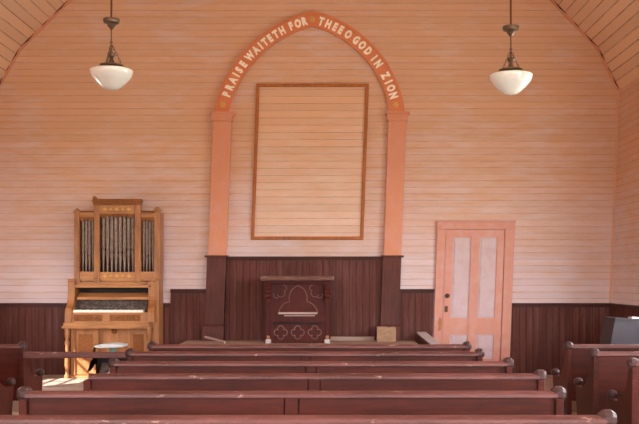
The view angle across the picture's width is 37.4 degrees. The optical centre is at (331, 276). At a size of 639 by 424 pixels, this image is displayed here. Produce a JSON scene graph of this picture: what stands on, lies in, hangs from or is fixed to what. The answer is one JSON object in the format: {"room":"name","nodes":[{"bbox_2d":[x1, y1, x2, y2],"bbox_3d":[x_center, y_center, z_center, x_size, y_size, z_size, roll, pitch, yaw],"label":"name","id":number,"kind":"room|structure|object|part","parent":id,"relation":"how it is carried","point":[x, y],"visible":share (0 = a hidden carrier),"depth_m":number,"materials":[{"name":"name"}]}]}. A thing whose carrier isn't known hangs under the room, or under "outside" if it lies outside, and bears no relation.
{"room":"church","nodes":[
{"label":"church","id":0,"kind":"room"},
{"bbox_2d":[12,375,576,411],"bbox_3d":[-0.390,1.350,11.115,7.940,0.200,1.950,0,0,0],"label":"floor","id":1,"kind":"structure","parent":0,"point":[50,382],"depth_m":10.96,"materials":[{"name":"brown wood"}]},
{"bbox_2d":[94,342,127,372],"bbox_3d":[-2.531,1.003,10.902,0.377,0.480,0.338,0,0,0],"label":"stool","id":2,"kind":"object","parent":1,"relation":"on","point":[112,347],"visible":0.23,"depth_m":10.77,"materials":[{"name":"white"}]},
{"bbox_3d":[-2.552,0.788,10.900,0.335,0.050,0.260,0,0,0],"label":"seat","id":3,"kind":"part","parent":2,"relation":"part of","materials":[{"name":"white"}]},
{"bbox_3d":[-2.534,0.979,10.900,0.088,0.341,0.090,0,0,0],"label":"post","id":4,"kind":"part","parent":2,"relation":"part of","materials":[{"name":"teal metal"}]},
{"bbox_2d":[62,196,163,378],"bbox_3d":[-2.727,0.118,11.800,1.185,2.264,0.460,0,0,0],"label":"pipe organ","id":5,"kind":"object","parent":1,"relation":"on","point":[115,291],"visible":0.93,"depth_m":11.76,"materials":[{"name":"brown wood"}]},
{"bbox_3d":[-3.267,0.942,11.630,0.070,0.616,0.072,0,0,0],"label":"leg","id":6,"kind":"part","parent":5,"relation":"part of","materials":[{"name":"brown wood"}]},
{"bbox_3d":[-3.217,0.942,11.850,0.025,0.616,0.360,0,0,0],"label":"panel","id":7,"kind":"part","parent":5,"relation":"part of","materials":[{"name":"brown wood"}]},
{"bbox_3d":[-3.184,-0.399,11.781,0.087,0.923,0.067,0,0,0],"label":"post","id":8,"kind":"part","parent":5,"relation":"part of","materials":[{"name":"brown wood"}]},
{"bbox_3d":[-2.733,1.235,11.840,1.044,0.030,0.380,0,0,0],"label":"board","id":9,"kind":"part","parent":5,"relation":"part of","materials":[{"name":"brown wood"}]},
{"bbox_3d":[-3.056,0.870,11.687,0.174,0.323,0.007,0,0,0],"label":"panel","id":10,"kind":"part","parent":5,"relation":"part of","materials":[{"name":"brown wood"}]},
{"bbox_3d":[-3.060,-0.783,11.786,0.181,0.062,0.039,0,0,0],"label":"rail","id":11,"kind":"part","parent":5,"relation":"part of","materials":[{"name":"brown wood"}]},
{"bbox_3d":[-3.060,-0.009,11.786,0.181,0.118,0.039,0,0,0],"label":"rail","id":12,"kind":"part","parent":5,"relation":"part of","materials":[{"name":"brown wood"}]},
{"bbox_3d":[-3.006,0.503,11.611,0.348,0.082,0.018,0,0,0],"label":"carved panel","id":13,"kind":"part","parent":5,"relation":"part of","materials":[{"name":"brown wood"}]},
{"bbox_3d":[-2.934,-0.446,11.781,0.090,1.016,0.067,0,0,0],"label":"post","id":14,"kind":"part","parent":5,"relation":"part of","materials":[{"name":"brown wood"}]},
{"bbox_2d":[75,281,150,287],"bbox_3d":[-2.720,0.095,11.880,0.969,0.078,0.300,0,0,0],"label":"shelf","id":15,"kind":"object","parent":5,"relation":"attached to","point":[78,284],"depth_m":11.79,"materials":[{"name":"brown wood"}]},
{"bbox_3d":[-2.677,-0.957,11.780,0.621,0.113,0.100,0,0,0],"label":"cornice","id":16,"kind":"part","parent":5,"relation":"part of","materials":[{"name":"brown wood"}]},
{"bbox_3d":[-2.550,0.503,11.611,0.379,0.082,0.018,0,0,0],"label":"carved panel","id":17,"kind":"part","parent":5,"relation":"part of","materials":[{"name":"brown wood"}]},
{"bbox_3d":[-2.424,-0.446,11.781,0.097,1.016,0.067,0,0,0],"label":"post","id":18,"kind":"part","parent":5,"relation":"part of","materials":[{"name":"brown wood"}]},
{"bbox_3d":[-2.401,0.870,11.687,0.130,0.323,0.007,0,0,0],"label":"panel","id":19,"kind":"part","parent":5,"relation":"part of","materials":[{"name":"brown wood"}]},
{"bbox_3d":[-2.302,-0.776,11.786,0.166,0.062,0.039,0,0,0],"label":"rail","id":20,"kind":"part","parent":5,"relation":"part of","materials":[{"name":"brown wood"}]},
{"bbox_3d":[-2.302,-0.009,11.786,0.166,0.118,0.039,0,0,0],"label":"rail","id":21,"kind":"part","parent":5,"relation":"part of","materials":[{"name":"brown wood"}]},
{"bbox_3d":[-2.261,0.942,11.630,0.070,0.616,0.072,0,0,0],"label":"leg","id":22,"kind":"part","parent":5,"relation":"part of","materials":[{"name":"brown wood"}]},
{"bbox_3d":[-2.220,0.650,11.880,0.132,1.200,0.300,0,0,0],"label":"panel","id":23,"kind":"part","parent":5,"relation":"part of","materials":[{"name":"brown wood"}]},
{"bbox_3d":[-2.181,-0.408,11.781,0.094,0.941,0.067,0,0,0],"label":"post","id":24,"kind":"part","parent":5,"relation":"part of","materials":[{"name":"brown wood"}]},
{"bbox_2d":[417,332,439,343],"bbox_3d":[1.214,0.973,11.375,0.114,0.555,1.197,0,0,-8],"label":"stair cheek","id":25,"kind":"structure","parent":1,"relation":"on","point":[422,337],"depth_m":11.66,"materials":[{"name":"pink wood"}]},
{"bbox_2d":[12,412,576,414],"bbox_3d":[-0.390,1.500,4.790,8.280,0.100,14.840,0,0,0],"label":"floor","id":26,"kind":"structure","parent":0,"point":[13,413],"depth_m":10.02,"materials":[{"name":"brown wood"}]},
{"bbox_2d":[0,378,15,414],"bbox_3d":[-3.505,1.004,7.620,1.726,0.893,0.569,0,0,0],"label":"pew","id":27,"kind":"object","parent":26,"relation":"on","point":[6,393],"visible":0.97,"depth_m":7.73,"materials":[{"name":"red wood"}]},
{"bbox_3d":[-2.680,0.875,7.870,0.071,0.072,0.068,0,0,0],"label":"knob","id":28,"kind":"part","parent":27,"relation":"part of","materials":[{"name":"brown wood"}]},
{"bbox_2d":[0,341,44,400],"bbox_3d":[-3.505,1.004,8.410,1.726,0.893,0.569,0,0,0],"label":"pew","id":29,"kind":"object","parent":26,"relation":"on","point":[13,364],"visible":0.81,"depth_m":8.16,"materials":[{"name":"red wood"}]},
{"bbox_3d":[-3.505,0.842,8.171,1.610,0.456,0.026,0,0,0],"label":"panel","id":30,"kind":"part","parent":29,"relation":"part of","materials":[{"name":"red wood"}]},
{"bbox_3d":[-3.505,0.598,8.166,1.630,0.032,0.072,0,0,0],"label":"rail","id":31,"kind":"part","parent":29,"relation":"part of","materials":[{"name":"brown wood"}]},
{"bbox_3d":[-2.680,0.598,8.170,0.076,0.082,0.078,0,0,0],"label":"knob","id":32,"kind":"part","parent":29,"relation":"part of","materials":[{"name":"brown wood"}]},
{"bbox_3d":[-2.680,1.035,8.400,0.040,0.830,0.550,0,0,0],"label":"panel","id":33,"kind":"part","parent":29,"relation":"part of","materials":[{"name":"red wood"}]},
{"bbox_3d":[-2.680,0.875,8.660,0.071,0.072,0.068,0,0,0],"label":"knob","id":34,"kind":"part","parent":29,"relation":"part of","materials":[{"name":"brown wood"}]},
{"bbox_2d":[16,386,565,414],"bbox_3d":[-0.207,1.004,5.070,2.806,0.893,0.569,0,0,0],"label":"pew","id":35,"kind":"object","parent":26,"relation":"on","point":[31,402],"visible":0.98,"depth_m":4.82,"materials":[{"name":"red wood"}]},
{"bbox_3d":[-1.572,1.035,5.060,0.040,0.830,0.550,0,0,0],"label":"panel","id":36,"kind":"part","parent":35,"relation":"part of","materials":[{"name":"red wood"}]},
{"bbox_3d":[-1.572,0.598,4.830,0.076,0.082,0.078,0,0,0],"label":"knob","id":37,"kind":"part","parent":35,"relation":"part of","materials":[{"name":"brown wood"}]},
{"bbox_3d":[-0.207,0.598,4.826,2.710,0.032,0.072,0,0,0],"label":"rail","id":38,"kind":"part","parent":35,"relation":"part of","materials":[{"name":"brown wood"}]},
{"bbox_3d":[-0.207,0.842,4.831,2.690,0.456,0.026,0,0,0],"label":"panel","id":39,"kind":"part","parent":35,"relation":"part of","materials":[{"name":"red wood"}]},
{"bbox_3d":[1.158,0.598,4.830,0.076,0.082,0.078,0,0,0],"label":"knob","id":40,"kind":"part","parent":35,"relation":"part of","materials":[{"name":"brown wood"}]},
{"bbox_3d":[1.158,1.035,5.060,0.040,0.830,0.550,0,0,0],"label":"panel","id":41,"kind":"part","parent":35,"relation":"part of","materials":[{"name":"red wood"}]},
{"bbox_2d":[125,348,483,360],"bbox_3d":[-0.212,1.004,7.620,2.806,0.893,0.569,0,0,0],"label":"pew","id":42,"kind":"object","parent":26,"relation":"on","point":[131,354],"visible":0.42,"depth_m":7.37,"materials":[{"name":"red wood"}]},
{"bbox_3d":[-1.577,0.598,7.380,0.076,0.082,0.078,0,0,0],"label":"knob","id":43,"kind":"part","parent":42,"relation":"part of","materials":[{"name":"brown wood"}]},
{"bbox_3d":[-0.212,0.598,7.376,2.710,0.032,0.072,0,0,0],"label":"rail","id":44,"kind":"part","parent":42,"relation":"part of","materials":[{"name":"brown wood"}]},
{"bbox_3d":[-0.212,0.842,7.381,2.690,0.456,0.026,0,0,0],"label":"panel","id":45,"kind":"part","parent":42,"relation":"part of","materials":[{"name":"red wood"}]},
{"bbox_3d":[1.153,0.598,7.380,0.076,0.082,0.078,0,0,0],"label":"knob","id":46,"kind":"part","parent":42,"relation":"part of","materials":[{"name":"brown wood"}]},
{"bbox_2d":[0,409,616,423],"bbox_3d":[-0.205,1.004,4.220,2.806,0.893,0.569,0,0,0],"label":"pew","id":47,"kind":"object","parent":26,"relation":"on","point":[605,416],"visible":1,"depth_m":3.94,"materials":[{"name":"red wood"}]},
{"bbox_3d":[-0.205,0.598,3.976,2.710,0.032,0.072,0,0,0],"label":"rail","id":48,"kind":"part","parent":47,"relation":"part of","materials":[{"name":"brown wood"}]},
{"bbox_3d":[1.160,0.598,3.980,0.076,0.082,0.078,0,0,0],"label":"knob","id":49,"kind":"part","parent":47,"relation":"part of","materials":[{"name":"brown wood"}]},
{"bbox_2d":[147,341,471,350],"bbox_3d":[-0.195,1.004,8.410,2.806,0.893,0.569,0,0,0],"label":"pew","id":50,"kind":"object","parent":26,"relation":"on","point":[152,346],"visible":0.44,"depth_m":8.15,"materials":[{"name":"red wood"}]},
{"bbox_2d":[23,352,126,357],"bbox_3d":[-2.120,0.671,8.114,1.070,0.054,0.028,0,0,0],"label":"plank","id":51,"kind":"object","parent":50,"relation":"attached to","point":[25,354],"visible":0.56,"depth_m":8.10,"materials":[{"name":"brown wood"}]},
{"bbox_3d":[-1.560,0.598,8.170,0.076,0.082,0.078,0,0,0],"label":"knob","id":52,"kind":"part","parent":50,"relation":"part of","materials":[{"name":"brown wood"}]},
{"bbox_3d":[-0.195,0.598,8.166,2.710,0.032,0.072,0,0,0],"label":"rail","id":53,"kind":"part","parent":50,"relation":"part of","materials":[{"name":"brown wood"}]},
{"bbox_3d":[-0.195,0.842,8.171,2.690,0.456,0.026,0,0,0],"label":"panel","id":54,"kind":"part","parent":50,"relation":"part of","materials":[{"name":"red wood"}]},
{"bbox_3d":[1.170,0.598,8.170,0.076,0.082,0.078,0,0,0],"label":"knob","id":55,"kind":"part","parent":50,"relation":"part of","materials":[{"name":"brown wood"}]},
{"bbox_2d":[108,357,513,372],"bbox_3d":[-0.145,1.004,6.770,2.806,0.893,0.569,0,0,0],"label":"pew","id":56,"kind":"object","parent":26,"relation":"on","point":[115,365],"visible":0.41,"depth_m":6.51,"materials":[{"name":"red wood"}]},
{"bbox_3d":[-1.510,1.035,6.760,0.040,0.830,0.550,0,0,0],"label":"panel","id":57,"kind":"part","parent":56,"relation":"part of","materials":[{"name":"red wood"}]},
{"bbox_3d":[-1.510,0.598,6.530,0.076,0.082,0.078,0,0,0],"label":"knob","id":58,"kind":"part","parent":56,"relation":"part of","materials":[{"name":"brown wood"}]},
{"bbox_3d":[-0.145,0.598,6.526,2.710,0.032,0.072,0,0,0],"label":"rail","id":59,"kind":"part","parent":56,"relation":"part of","materials":[{"name":"brown wood"}]},
{"bbox_3d":[-0.145,0.842,6.531,2.690,0.456,0.026,0,0,0],"label":"panel","id":60,"kind":"part","parent":56,"relation":"part of","materials":[{"name":"red wood"}]},
{"bbox_3d":[1.220,1.035,6.760,0.040,0.830,0.550,0,0,0],"label":"panel","id":61,"kind":"part","parent":56,"relation":"part of","materials":[{"name":"red wood"}]},
{"bbox_3d":[1.220,0.598,6.530,0.076,0.082,0.078,0,0,0],"label":"knob","id":62,"kind":"part","parent":56,"relation":"part of","materials":[{"name":"brown wood"}]},
{"bbox_2d":[83,369,546,390],"bbox_3d":[-0.107,1.004,5.940,2.804,0.893,0.569,0,0,0],"label":"pew","id":63,"kind":"object","parent":26,"relation":"on","point":[535,381],"visible":0.45,"depth_m":5.69,"materials":[{"name":"red wood"}]},
{"bbox_3d":[-1.473,1.035,5.930,0.040,0.830,0.550,0,0,0],"label":"panel","id":64,"kind":"part","parent":63,"relation":"part of","materials":[{"name":"red wood"}]},
{"bbox_3d":[-0.108,0.598,5.696,2.710,0.032,0.072,0,0,0],"label":"rail","id":65,"kind":"part","parent":63,"relation":"part of","materials":[{"name":"brown wood"}]},
{"bbox_3d":[-0.108,0.842,5.701,2.690,0.456,0.026,0,0,0],"label":"panel","id":66,"kind":"part","parent":63,"relation":"part of","materials":[{"name":"red wood"}]},
{"bbox_3d":[1.257,0.598,5.700,0.076,0.082,0.078,0,0,0],"label":"knob","id":67,"kind":"part","parent":63,"relation":"part of","materials":[{"name":"brown wood"}]},
{"bbox_3d":[1.257,1.035,5.930,0.040,0.830,0.550,0,0,0],"label":"panel","id":68,"kind":"part","parent":63,"relation":"part of","materials":[{"name":"red wood"}]},
{"bbox_2d":[551,341,638,414],"bbox_3d":[2.795,1.004,8.410,1.566,0.893,0.569,0,0,0],"label":"pew","id":69,"kind":"object","parent":26,"relation":"on","point":[577,360],"visible":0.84,"depth_m":8.16,"materials":[{"name":"red wood"}]},
{"bbox_3d":[2.050,0.875,8.660,0.071,0.072,0.068,0,0,0],"label":"knob","id":70,"kind":"part","parent":69,"relation":"part of","materials":[{"name":"brown wood"}]},
{"bbox_3d":[2.050,1.035,8.400,0.040,0.830,0.550,0,0,0],"label":"panel","id":71,"kind":"part","parent":69,"relation":"part of","materials":[{"name":"red wood"}]},
{"bbox_3d":[2.050,0.598,8.170,0.076,0.082,0.078,0,0,0],"label":"knob","id":72,"kind":"part","parent":69,"relation":"part of","materials":[{"name":"brown wood"}]},
{"bbox_3d":[2.795,0.598,8.166,1.470,0.032,0.072,0,0,0],"label":"rail","id":73,"kind":"part","parent":69,"relation":"part of","materials":[{"name":"brown wood"}]},
{"bbox_3d":[2.795,0.842,8.171,1.450,0.456,0.026,0,0,0],"label":"panel","id":74,"kind":"part","parent":69,"relation":"part of","materials":[{"name":"red wood"}]},
{"bbox_2d":[574,348,638,414],"bbox_3d":[2.800,1.004,7.620,1.566,0.893,0.569,0,0,0],"label":"pew","id":75,"kind":"object","parent":26,"relation":"on","point":[608,370],"visible":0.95,"depth_m":7.37,"materials":[{"name":"red wood"}]},
{"bbox_3d":[2.055,0.875,7.870,0.071,0.072,0.068,0,0,0],"label":"knob","id":76,"kind":"part","parent":75,"relation":"part of","materials":[{"name":"brown wood"}]},
{"bbox_3d":[2.055,1.035,7.610,0.040,0.830,0.550,0,0,0],"label":"panel","id":77,"kind":"part","parent":75,"relation":"part of","materials":[{"name":"red wood"}]},
{"bbox_3d":[2.055,0.598,7.380,0.076,0.082,0.078,0,0,0],"label":"knob","id":78,"kind":"part","parent":75,"relation":"part of","materials":[{"name":"brown wood"}]},
{"bbox_3d":[2.800,0.598,7.376,1.470,0.032,0.072,0,0,0],"label":"rail","id":79,"kind":"part","parent":75,"relation":"part of","materials":[{"name":"brown wood"}]},
{"bbox_3d":[2.800,0.842,7.381,1.450,0.456,0.026,0,0,0],"label":"panel","id":80,"kind":"part","parent":75,"relation":"part of","materials":[{"name":"red wood"}]},
{"bbox_2d":[600,317,638,343],"bbox_3d":[3.062,0.935,9.811,0.736,1.030,0.402,0,0,0],"label":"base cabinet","id":81,"kind":"object","parent":26,"relation":"on","point":[615,330],"visible":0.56,"depth_m":9.62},
{"bbox_2d":[607,357,638,423],"bbox_3d":[2.830,1.004,6.770,1.566,0.893,0.569,0,0,0],"label":"pew","id":82,"kind":"object","parent":26,"relation":"on","point":[626,409],"visible":0.97,"depth_m":6.55,"materials":[{"name":"red wood"}]},
{"bbox_3d":[2.085,0.875,7.020,0.071,0.072,0.068,0,0,0],"label":"knob","id":83,"kind":"part","parent":82,"relation":"part of","materials":[{"name":"brown wood"}]},
{"bbox_3d":[2.085,0.598,6.530,0.076,0.082,0.078,0,0,0],"label":"knob","id":84,"kind":"part","parent":82,"relation":"part of","materials":[{"name":"brown wood"}]},
{"bbox_3d":[2.830,0.842,6.531,1.450,0.456,0.026,0,0,0],"label":"panel","id":85,"kind":"part","parent":82,"relation":"part of","materials":[{"name":"red wood"}]},
{"bbox_2d":[180,340,417,343],"bbox_3d":[-0.400,1.030,11.365,2.900,0.440,1.450,0,0,0],"label":"raised platform","id":86,"kind":"object","parent":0,"point":[187,341],"visible":0.18,"depth_m":11.66,"materials":[{"name":"brown wood"}]},
{"bbox_2d":[204,336,225,342],"bbox_3d":[-1.439,0.775,11.693,0.057,0.065,0.528,0,0,-35],"label":"stick","id":87,"kind":"object","parent":86,"relation":"on","point":[206,337],"visible":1,"depth_m":11.71,"materials":[{"name":"beige wood"}]},
{"bbox_2d":[260,276,333,342],"bbox_3d":[-0.422,0.399,11.660,0.893,0.822,0.540,0,0,0],"label":"pulpit","id":88,"kind":"object","parent":86,"relation":"on","point":[297,307],"visible":1,"depth_m":11.52,"materials":[{"name":"brown wood"}]},
{"bbox_3d":[-0.777,0.407,11.545,0.056,0.705,0.070,0,0,0],"label":"corner post","id":89,"kind":"part","parent":88,"relation":"part of","materials":[{"name":"brown wood"}]},
{"bbox_3d":[-0.418,0.064,11.680,0.774,0.030,0.440,0,0,0],"label":"moulding","id":90,"kind":"part","parent":88,"relation":"part of","materials":[{"name":"brown wood"}]},
{"bbox_3d":[-0.418,0.563,11.511,0.585,0.034,0.018,0,0,0],"label":"drapery moulding","id":91,"kind":"part","parent":88,"relation":"part of","materials":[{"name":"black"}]},
{"bbox_3d":[-0.057,0.407,11.545,0.056,0.705,0.070,0,0,0],"label":"corner post","id":92,"kind":"part","parent":88,"relation":"part of","materials":[{"name":"brown wood"}]},
{"bbox_2d":[330,337,373,340],"bbox_3d":[0.260,0.785,12.023,0.560,0.050,0.045,0,0,0],"label":"strip","id":93,"kind":"object","parent":86,"relation":"on","point":[331,338],"visible":1,"depth_m":12.01,"materials":[{"name":"beige wood"}]},
{"bbox_2d":[376,326,395,341],"bbox_3d":[0.682,0.717,11.887,0.240,0.186,0.135,0,0,0],"label":"wooden block","id":94,"kind":"object","parent":86,"relation":"on","point":[383,334],"visible":1,"depth_m":11.82,"materials":[{"name":"brown wood"}]},
{"bbox_2d":[0,0,616,345],"bbox_3d":[-0.383,-1.590,12.150,8.119,6.080,0.120,0,0,0],"label":"wall","id":95,"kind":"structure","parent":0,"point":[541,157],"depth_m":12.09,"materials":[{"name":"beige wood"}]},
{"bbox_2d":[0,303,169,374],"bbox_3d":[-3.237,0.792,12.062,2.336,0.917,0.055,0,0,0],"label":"trim","id":96,"kind":"structure","parent":95,"relation":"attached to","point":[39,325],"depth_m":12.06,"materials":[{"name":"brown wood"}]},
{"bbox_3d":[-3.223,0.359,12.062,2.309,0.052,0.055,0,0,0],"label":"cap moulding","id":97,"kind":"part","parent":96,"relation":"part of","materials":[{"name":"brown wood"}]},
{"bbox_2d":[169,289,205,343],"bbox_3d":[-1.854,0.702,12.062,0.495,1.096,0.055,0,0,0],"label":"trim","id":98,"kind":"structure","parent":95,"relation":"attached to","point":[187,306],"depth_m":12.06,"materials":[{"name":"brown wood"}]},
{"bbox_3d":[-1.837,0.180,12.062,0.461,0.052,0.055,0,0,0],"label":"cap moulding","id":99,"kind":"part","parent":98,"relation":"part of","materials":[{"name":"brown wood"}]},
{"bbox_2d":[224,256,382,339],"bbox_3d":[-0.367,0.274,12.062,2.025,1.073,0.055,0,0,0],"label":"wainscoting","id":100,"kind":"structure","parent":95,"relation":"attached to","point":[355,290],"depth_m":12.06,"materials":[{"name":"brown wood"}]},
{"bbox_3d":[-0.350,-0.237,12.062,1.992,0.052,0.055,0,0,0],"label":"cap moulding","id":101,"kind":"part","parent":100,"relation":"part of","materials":[{"name":"brown wood"}]},
{"bbox_2d":[202,11,409,340],"bbox_3d":[-0.332,-1.293,12.030,2.644,4.206,0.120,0,0,0],"label":"pointed arch","id":102,"kind":"object","parent":95,"relation":"attached to","point":[222,118],"visible":0.98,"depth_m":12.01,"materials":[{"name":"paint"}]},
{"bbox_2d":[0,0,618,89],"bbox_3d":[-0.314,-3.509,12.078,7.980,2.243,0.024,0,0,0],"label":"trim","id":103,"kind":"structure","parent":95,"relation":"attached to","point":[68,1],"depth_m":12.07,"materials":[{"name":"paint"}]},
{"bbox_2d":[251,84,368,239],"bbox_3d":[-0.282,-1.476,12.072,1.511,1.997,0.035,0,0,0],"label":"panel frame","id":104,"kind":"object","parent":95,"relation":"attached to","point":[310,141],"visible":1,"depth_m":12.08,"materials":[{"name":"brown wood"}]},
{"bbox_2d":[399,289,434,341],"bbox_3d":[1.073,0.702,12.062,0.474,1.096,0.055,0,0,0],"label":"trim","id":105,"kind":"structure","parent":95,"relation":"attached to","point":[416,305],"depth_m":12.06,"materials":[{"name":"brown wood"}]},
{"bbox_3d":[1.090,0.180,12.062,0.441,0.052,0.055,0,0,0],"label":"cap moulding","id":106,"kind":"part","parent":105,"relation":"part of","materials":[{"name":"brown wood"}]},
{"bbox_2d":[433,221,515,360],"bbox_3d":[1.814,0.266,12.043,1.071,1.968,0.095,0,0,0],"label":"door","id":107,"kind":"structure","parent":95,"relation":"in","point":[471,273],"depth_m":12.06,"materials":[{"name":"pink paint"}]},
{"bbox_3d":[1.617,0.894,12.080,0.238,0.312,0.016,0,0,0],"label":"panel","id":108,"kind":"part","parent":107,"relation":"part of","materials":[{"name":"wood"}]},
{"bbox_3d":[1.649,0.009,12.080,0.264,1.028,0.016,0,0,0],"label":"panel","id":109,"kind":"part","parent":107,"relation":"part of","materials":[{"name":"wood"}]},
{"bbox_3d":[1.953,0.894,12.080,0.233,0.312,0.016,0,0,0],"label":"panel","id":110,"kind":"part","parent":107,"relation":"part of","materials":[{"name":"wood"}]},
{"bbox_3d":[1.985,0.009,12.080,0.259,1.028,0.016,0,0,0],"label":"panel","id":111,"kind":"part","parent":107,"relation":"part of","materials":[{"name":"wood"}]},
{"bbox_2d":[510,303,609,374],"bbox_3d":[2.914,0.792,12.062,1.277,0.917,0.055,0,0,0],"label":"wainscoting","id":112,"kind":"structure","parent":95,"relation":"attached to","point":[539,331],"depth_m":12.06,"materials":[{"name":"brown wood"}]},
{"bbox_3d":[2.928,0.359,12.062,1.250,0.052,0.055,0,0,0],"label":"cap moulding","id":113,"kind":"part","parent":112,"relation":"part of","materials":[{"name":"brown wood"}]},
{"bbox_2d":[609,90,618,302],"bbox_3d":[3.616,-1.030,12.079,0.120,2.720,0.022,0,0,0],"label":"trim","id":114,"kind":"structure","parent":95,"relation":"attached to","point":[617,105],"depth_m":12.07,"materials":[{"name":"beige wood"}]},
{"bbox_2d":[0,0,638,88],"bbox_3d":[-0.314,-3.515,4.790,7.980,2.230,14.600,0,0,0],"label":"ceiling","id":115,"kind":"structure","parent":0,"point":[612,25],"depth_m":11.51,"materials":[{"name":"beige wood"}]},
{"bbox_2d":[89,0,132,90],"bbox_3d":[-1.871,-2.968,8.000,0.361,2.763,0.361,0,0,0],"label":"pendant lamp","id":116,"kind":"object","parent":115,"relation":"hanging from","point":[110,75],"visible":1,"depth_m":7.92,"materials":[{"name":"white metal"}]},
{"bbox_3d":[-1.871,-3.234,8.000,0.016,2.091,0.017,0,0,0],"label":"rod","id":117,"kind":"part","parent":116,"relation":"part of","materials":[{"name":"brown metal"}]},
{"bbox_3d":[-1.871,-1.673,8.000,0.361,0.173,0.361,0,0,0],"label":"lamp shade","id":118,"kind":"part","parent":116,"relation":"part of","materials":[{"name":"white glass"}]},
{"bbox_3d":[-1.871,-1.807,8.000,0.198,0.098,0.198,0,0,0],"label":"fitter plate","id":119,"kind":"part","parent":116,"relation":"part of","materials":[{"name":"brown metal"}]},
{"bbox_2d":[489,0,532,94],"bbox_3d":[1.517,-2.916,8.000,0.361,2.737,0.361,0,0,0],"label":"pendant lamp","id":120,"kind":"object","parent":115,"relation":"hanging from","point":[510,80],"visible":1,"depth_m":7.92,"materials":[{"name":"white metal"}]},
{"bbox_3d":[1.517,-3.171,8.000,0.016,2.087,0.017,0,0,0],"label":"rod","id":121,"kind":"part","parent":120,"relation":"part of","materials":[{"name":"brown metal"}]},
{"bbox_3d":[1.517,-1.634,8.000,0.361,0.173,0.361,0,0,0],"label":"lamp shade","id":122,"kind":"part","parent":120,"relation":"part of","materials":[{"name":"white glass"}]},
{"bbox_3d":[1.517,-1.768,8.000,0.198,0.098,0.198,0,0,0],"label":"fitter plate","id":123,"kind":"part","parent":120,"relation":"part of","materials":[{"name":"brown metal"}]},
{"bbox_2d":[612,77,638,305],"bbox_3d":[3.667,-0.480,4.790,0.259,3.860,14.600,0,0,0],"label":"wall","id":124,"kind":"structure","parent":0,"point":[625,279],"depth_m":11.57,"materials":[{"name":"beige wood"}]},
{"bbox_2d":[608,303,638,317],"bbox_3d":[3.546,0.792,11.115,0.063,0.917,1.950,0,0,0],"label":"trim","id":125,"kind":"structure","parent":124,"relation":"attached to","point":[615,310],"depth_m":11.46,"materials":[{"name":"brown wood"}]},
{"bbox_3d":[3.550,0.348,11.115,0.056,0.030,1.950,0,0,0],"label":"cap moulding","id":126,"kind":"part","parent":125,"relation":"part of","materials":[{"name":"brown wood"}]}
]}

